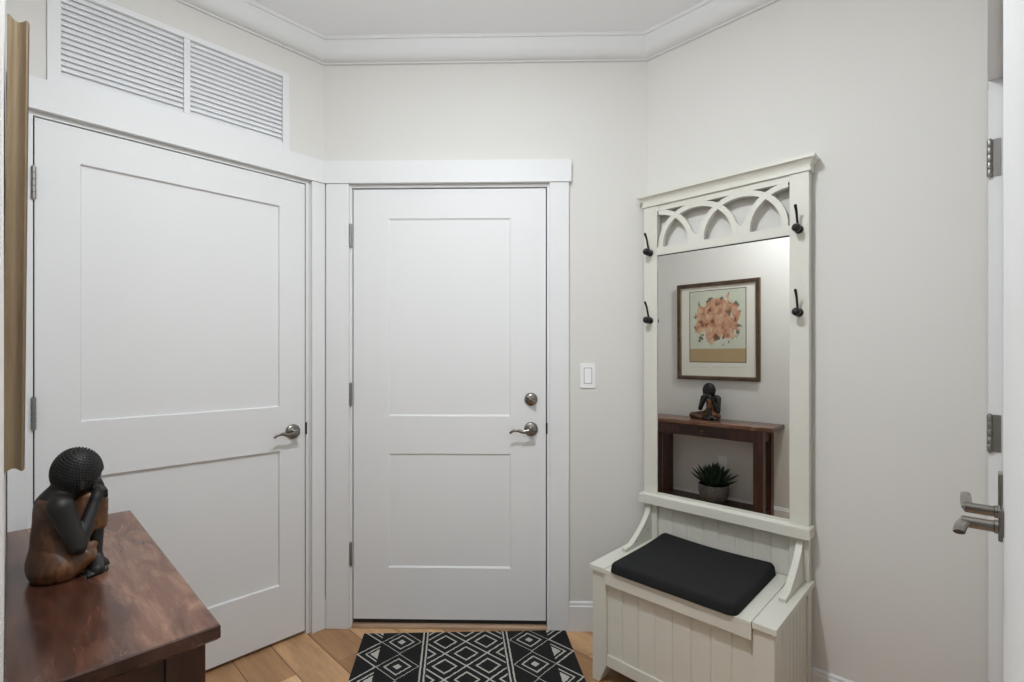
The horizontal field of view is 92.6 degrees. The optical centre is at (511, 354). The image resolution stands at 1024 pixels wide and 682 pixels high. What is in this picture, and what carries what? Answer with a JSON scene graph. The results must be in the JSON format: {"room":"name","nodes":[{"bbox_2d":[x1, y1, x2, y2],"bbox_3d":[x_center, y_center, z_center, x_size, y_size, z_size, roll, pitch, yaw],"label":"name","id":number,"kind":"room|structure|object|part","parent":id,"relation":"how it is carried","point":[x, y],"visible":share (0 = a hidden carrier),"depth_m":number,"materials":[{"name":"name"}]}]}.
{"room":"entryway","nodes":[
{"label":"entryway","id":0,"kind":"room"},
{"bbox_2d":[0,0,5,681],"bbox_3d":[-1.037,-0.085,0.909,1.915,2.700,0.130,0,0,44],"label":"wall","id":1,"kind":"structure","parent":0,"point":[2,2],"depth_m":0.63,"materials":[{"name":"paint"}]},
{"bbox_2d":[4,14,29,472],"bbox_3d":[-1.100,-0.193,1.082,0.656,0.794,0.028,0,0,44],"label":"picture frame","id":2,"kind":"object","parent":1,"relation":"attached to","point":[17,89],"visible":0.98,"depth_m":0.86,"materials":[{"name":"brown wood"}]},
{"bbox_3d":[-1.093,-0.193,1.090,0.654,0.792,0.005,0,0,44],"label":"moulding","id":3,"kind":"part","parent":2,"relation":"part of","materials":[{"name":"brown wood"}]},
{"bbox_2d":[6,0,323,632],"bbox_3d":[-1.324,-0.085,1.902,0.120,2.700,1.164,0,0,44],"label":"wall","id":4,"kind":"structure","parent":0,"point":[306,75],"depth_m":2.05,"materials":[{"name":"paint"}]},
{"bbox_2d":[7,75,324,670],"bbox_3d":[-1.255,0.186,1.929,0.161,2.158,1.027,0,0,44],"label":"door","id":5,"kind":"structure","parent":4,"relation":"in","point":[171,284],"depth_m":1.90,"materials":[{"name":"white paint"}]},
{"bbox_3d":[-1.567,0.237,1.551,0.018,2.056,0.046,0,0,44],"label":"casing","id":6,"kind":"part","parent":5,"relation":"part of","materials":[{"name":"white paint"}]},
{"bbox_3d":[-0.975,0.344,2.111,0.014,0.027,0.106,0,0,41],"label":"lever","id":7,"kind":"part","parent":5,"relation":"part of","materials":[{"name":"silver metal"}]},
{"bbox_3d":[-0.892,0.237,2.247,0.018,2.056,0.060,0,0,44],"label":"casing","id":8,"kind":"part","parent":5,"relation":"part of","materials":[{"name":"white paint"}]},
{"bbox_2d":[47,0,289,150],"bbox_3d":[-1.271,-1.067,1.899,0.060,0.345,0.777,0,0,44],"label":"air vent","id":9,"kind":"object","parent":4,"relation":"in","point":[104,48],"visible":0.88,"depth_m":1.83,"materials":[{"name":"white metal"}]},
{"bbox_3d":[-1.389,-1.074,1.762,0.017,0.289,0.346,0,0,44],"label":"louver panel","id":10,"kind":"part","parent":9,"relation":"part of","materials":[{"name":"white metal"}]},
{"bbox_3d":[-1.133,-1.074,2.026,0.017,0.289,0.345,0,0,44],"label":"louver panel","id":11,"kind":"part","parent":9,"relation":"part of","materials":[{"name":"white metal"}]},
{"bbox_2d":[205,627,635,681],"bbox_3d":[-0.068,1.290,-0.213,5.000,0.050,4.800,0,0,44],"label":"floor","id":12,"kind":"structure","parent":0,"point":[324,655],"depth_m":2.03,"materials":[{"name":"brown wood"}]},
{"bbox_2d":[5,510,220,681],"bbox_3d":[-1.007,0.890,1.184,0.991,0.750,0.302,0,0,44],"label":"console table","id":13,"kind":"object","parent":12,"relation":"on","point":[138,619],"visible":0.95,"depth_m":0.96,"materials":[{"name":"brown wood"}]},
{"bbox_2d":[24,447,109,585],"bbox_3d":[-1.079,0.368,1.184,0.247,0.293,0.146,0,0,44],"label":"carving","id":14,"kind":"object","parent":13,"relation":"on","point":[72,511],"visible":1,"depth_m":1.12,"materials":[{"name":"brown wood"}]},
{"bbox_3d":[-0.658,0.905,0.976,0.066,0.720,0.066,0,0,44],"label":"leg","id":15,"kind":"part","parent":13,"relation":"part of","materials":[{"name":"brown wood"}]},
{"bbox_2d":[348,630,585,681],"bbox_3d":[-0.177,1.261,1.921,0.965,0.007,0.608,0,0,-2],"label":"rug","id":16,"kind":"object","parent":12,"relation":"on","point":[541,655],"visible":1,"depth_m":2.03,"materials":[{"name":"black fabric"}]},
{"bbox_2d":[589,152,819,681],"bbox_3d":[0.700,0.277,1.843,0.696,1.977,0.459,0,0,44],"label":"hall tree","id":17,"kind":"object","parent":12,"relation":"on","point":[727,319],"visible":1,"depth_m":1.88,"materials":[{"name":"beige paint"}]},
{"bbox_3d":[0.358,1.051,1.916,0.061,0.428,0.060,0,0,44],"label":"leg","id":18,"kind":"part","parent":17,"relation":"part of","materials":[{"name":"beige paint"}]},
{"bbox_3d":[0.562,1.173,1.701,0.530,0.044,0.025,0,0,44],"label":"rail","id":19,"kind":"part","parent":17,"relation":"part of","materials":[{"name":"beige paint"}]},
{"bbox_3d":[0.628,0.078,2.191,0.063,1.474,0.032,0,0,44],"label":"post","id":20,"kind":"part","parent":17,"relation":"part of","materials":[{"name":"beige paint"}]},
{"bbox_3d":[0.564,0.994,1.703,0.530,0.314,0.016,0,0,44],"label":"panel","id":21,"kind":"part","parent":17,"relation":"part of","materials":[{"name":"beige paint"}]},
{"bbox_2d":[611,533,775,615],"bbox_3d":[0.676,0.794,1.831,0.462,0.043,0.432,0,0,44],"label":"seat cushion","id":22,"kind":"object","parent":17,"relation":"on","point":[721,581],"visible":1,"depth_m":1.76,"materials":[{"name":"black fabric"}]},
{"bbox_3d":[0.838,-0.646,1.986,0.525,0.025,0.025,0,0,44],"label":"rail","id":23,"kind":"part","parent":17,"relation":"part of","materials":[{"name":"beige paint"}]},
{"bbox_2d":[657,235,788,521],"bbox_3d":[0.839,0.088,1.986,0.524,1.054,0.028,0,0,44],"label":"mirror","id":24,"kind":"object","parent":17,"relation":"on","point":[723,306],"depth_m":1.96,"materials":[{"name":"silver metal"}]},
{"bbox_3d":[0.837,-0.539,1.984,0.525,0.200,0.025,0,0,44],"label":"lattice panel","id":25,"kind":"part","parent":17,"relation":"part of","materials":[{"name":"beige paint"}]},
{"bbox_3d":[0.844,0.736,1.991,0.524,0.160,0.014,0,0,44],"label":"panel","id":26,"kind":"part","parent":17,"relation":"part of","materials":[{"name":"beige paint"}]},
{"bbox_3d":[0.828,0.635,1.975,0.670,0.041,0.066,0,0,44],"label":"sill","id":27,"kind":"part","parent":17,"relation":"part of","materials":[{"name":"beige paint"}]},
{"bbox_3d":[0.836,-0.685,1.983,0.696,0.053,0.071,0,0,44],"label":"crown","id":28,"kind":"part","parent":17,"relation":"part of","materials":[{"name":"beige paint"}]},
{"bbox_3d":[0.783,1.051,1.503,0.061,0.428,0.060,0,0,44],"label":"leg","id":29,"kind":"part","parent":17,"relation":"part of","materials":[{"name":"beige paint"}]},
{"bbox_3d":[0.932,1.001,1.630,0.010,0.328,0.328,0,0,44],"label":"panel","id":30,"kind":"part","parent":17,"relation":"part of","materials":[{"name":"beige paint"}]},
{"bbox_3d":[1.050,0.078,1.781,0.063,1.474,0.032,0,0,44],"label":"post","id":31,"kind":"part","parent":17,"relation":"part of","materials":[{"name":"beige paint"}]},
{"bbox_3d":[1.049,1.051,1.778,0.061,0.428,0.046,0,0,44],"label":"leg","id":32,"kind":"part","parent":17,"relation":"part of","materials":[{"name":"beige paint"}]},
{"bbox_2d":[252,0,703,34],"bbox_3d":[-0.068,-1.460,-0.213,5.000,0.050,4.800,0,0,44],"label":"ceiling","id":33,"kind":"structure","parent":0,"point":[325,17],"depth_m":2.06,"materials":[{"name":"paint"}]},
{"bbox_2d":[324,62,646,600],"bbox_3d":[-0.127,-0.085,2.321,1.496,2.700,0.120,0,0,1],"label":"wall","id":34,"kind":"structure","parent":0,"point":[593,115],"depth_m":2.25,"materials":[{"name":"paint"}]},
{"bbox_2d":[325,599,325,628],"bbox_3d":[-0.869,1.200,2.269,0.018,0.131,0.017,0,0,1],"label":"baseboard","id":35,"kind":"structure","parent":34,"relation":"attached to","point":[325,599],"depth_m":2.26,"materials":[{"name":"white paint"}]},
{"bbox_2d":[324,159,571,631],"bbox_3d":[-0.301,0.186,2.296,1.147,2.158,0.159,0,0,1],"label":"door","id":36,"kind":"structure","parent":34,"relation":"in","point":[447,302],"depth_m":2.27,"materials":[{"name":"white paint"}]},
{"bbox_3d":[-0.806,0.237,2.266,0.105,2.056,0.018,0,0,1],"label":"casing","id":37,"kind":"part","parent":36,"relation":"part of","materials":[{"name":"white paint"}]},
{"bbox_3d":[0.040,0.346,2.215,0.106,0.027,0.014,0,0,-2],"label":"lever","id":38,"kind":"part","parent":36,"relation":"part of","materials":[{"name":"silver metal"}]},
{"bbox_3d":[0.216,0.237,2.244,0.089,2.056,0.018,0,0,1],"label":"casing","id":39,"kind":"part","parent":36,"relation":"part of","materials":[{"name":"white paint"}]},
{"bbox_2d":[174,0,779,65],"bbox_3d":[-0.081,-1.391,1.498,2.227,0.089,2.048,0,0,44],"label":"crown molding","id":40,"kind":"structure","parent":34,"relation":"attached to","point":[705,17],"depth_m":2.19,"materials":[{"name":"white paint"}]},
{"bbox_2d":[580,363,595,387],"bbox_3d":[0.348,0.095,2.246,0.070,0.115,0.010,0,0,1],"label":"light switch","id":41,"kind":"object","parent":34,"relation":"attached to","point":[587,370],"visible":1,"depth_m":2.25,"materials":[{"name":"white plastic"}]},
{"bbox_2d":[647,0,987,681],"bbox_3d":[1.113,-0.085,1.850,1.259,2.700,0.120,0,0,44],"label":"wall","id":42,"kind":"structure","parent":0,"point":[890,97],"depth_m":1.65,"materials":[{"name":"paint"}]},
{"bbox_2d":[569,601,852,681],"bbox_3d":[0.898,1.200,1.930,1.415,0.131,0.208,0,0,34],"label":"baseboard","id":43,"kind":"structure","parent":42,"relation":"attached to","point":[580,612],"depth_m":2.24,"materials":[{"name":"white paint"}]},
{"bbox_3d":[0.843,-0.085,0.758,0.130,2.700,2.063,0,0,44],"label":"wall","id":44,"kind":"structure","parent":0,"visible":0},
{"bbox_2d":[953,0,1023,681],"bbox_3d":[0.830,0.186,0.787,0.167,2.158,1.794,0,0,44],"label":"door","id":45,"kind":"structure","parent":44,"relation":"in","point":[1004,510],"depth_m":0.72,"materials":[{"name":"white paint"}]},
{"bbox_3d":[0.688,0.261,0.749,0.073,0.010,0.018,0,0,-40],"label":"lever","id":46,"kind":"part","parent":45,"relation":"part of","materials":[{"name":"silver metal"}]},
{"bbox_3d":[0.819,0.261,0.883,0.018,0.010,0.117,0,0,40],"label":"lever","id":47,"kind":"part","parent":45,"relation":"part of","materials":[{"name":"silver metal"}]}
]}

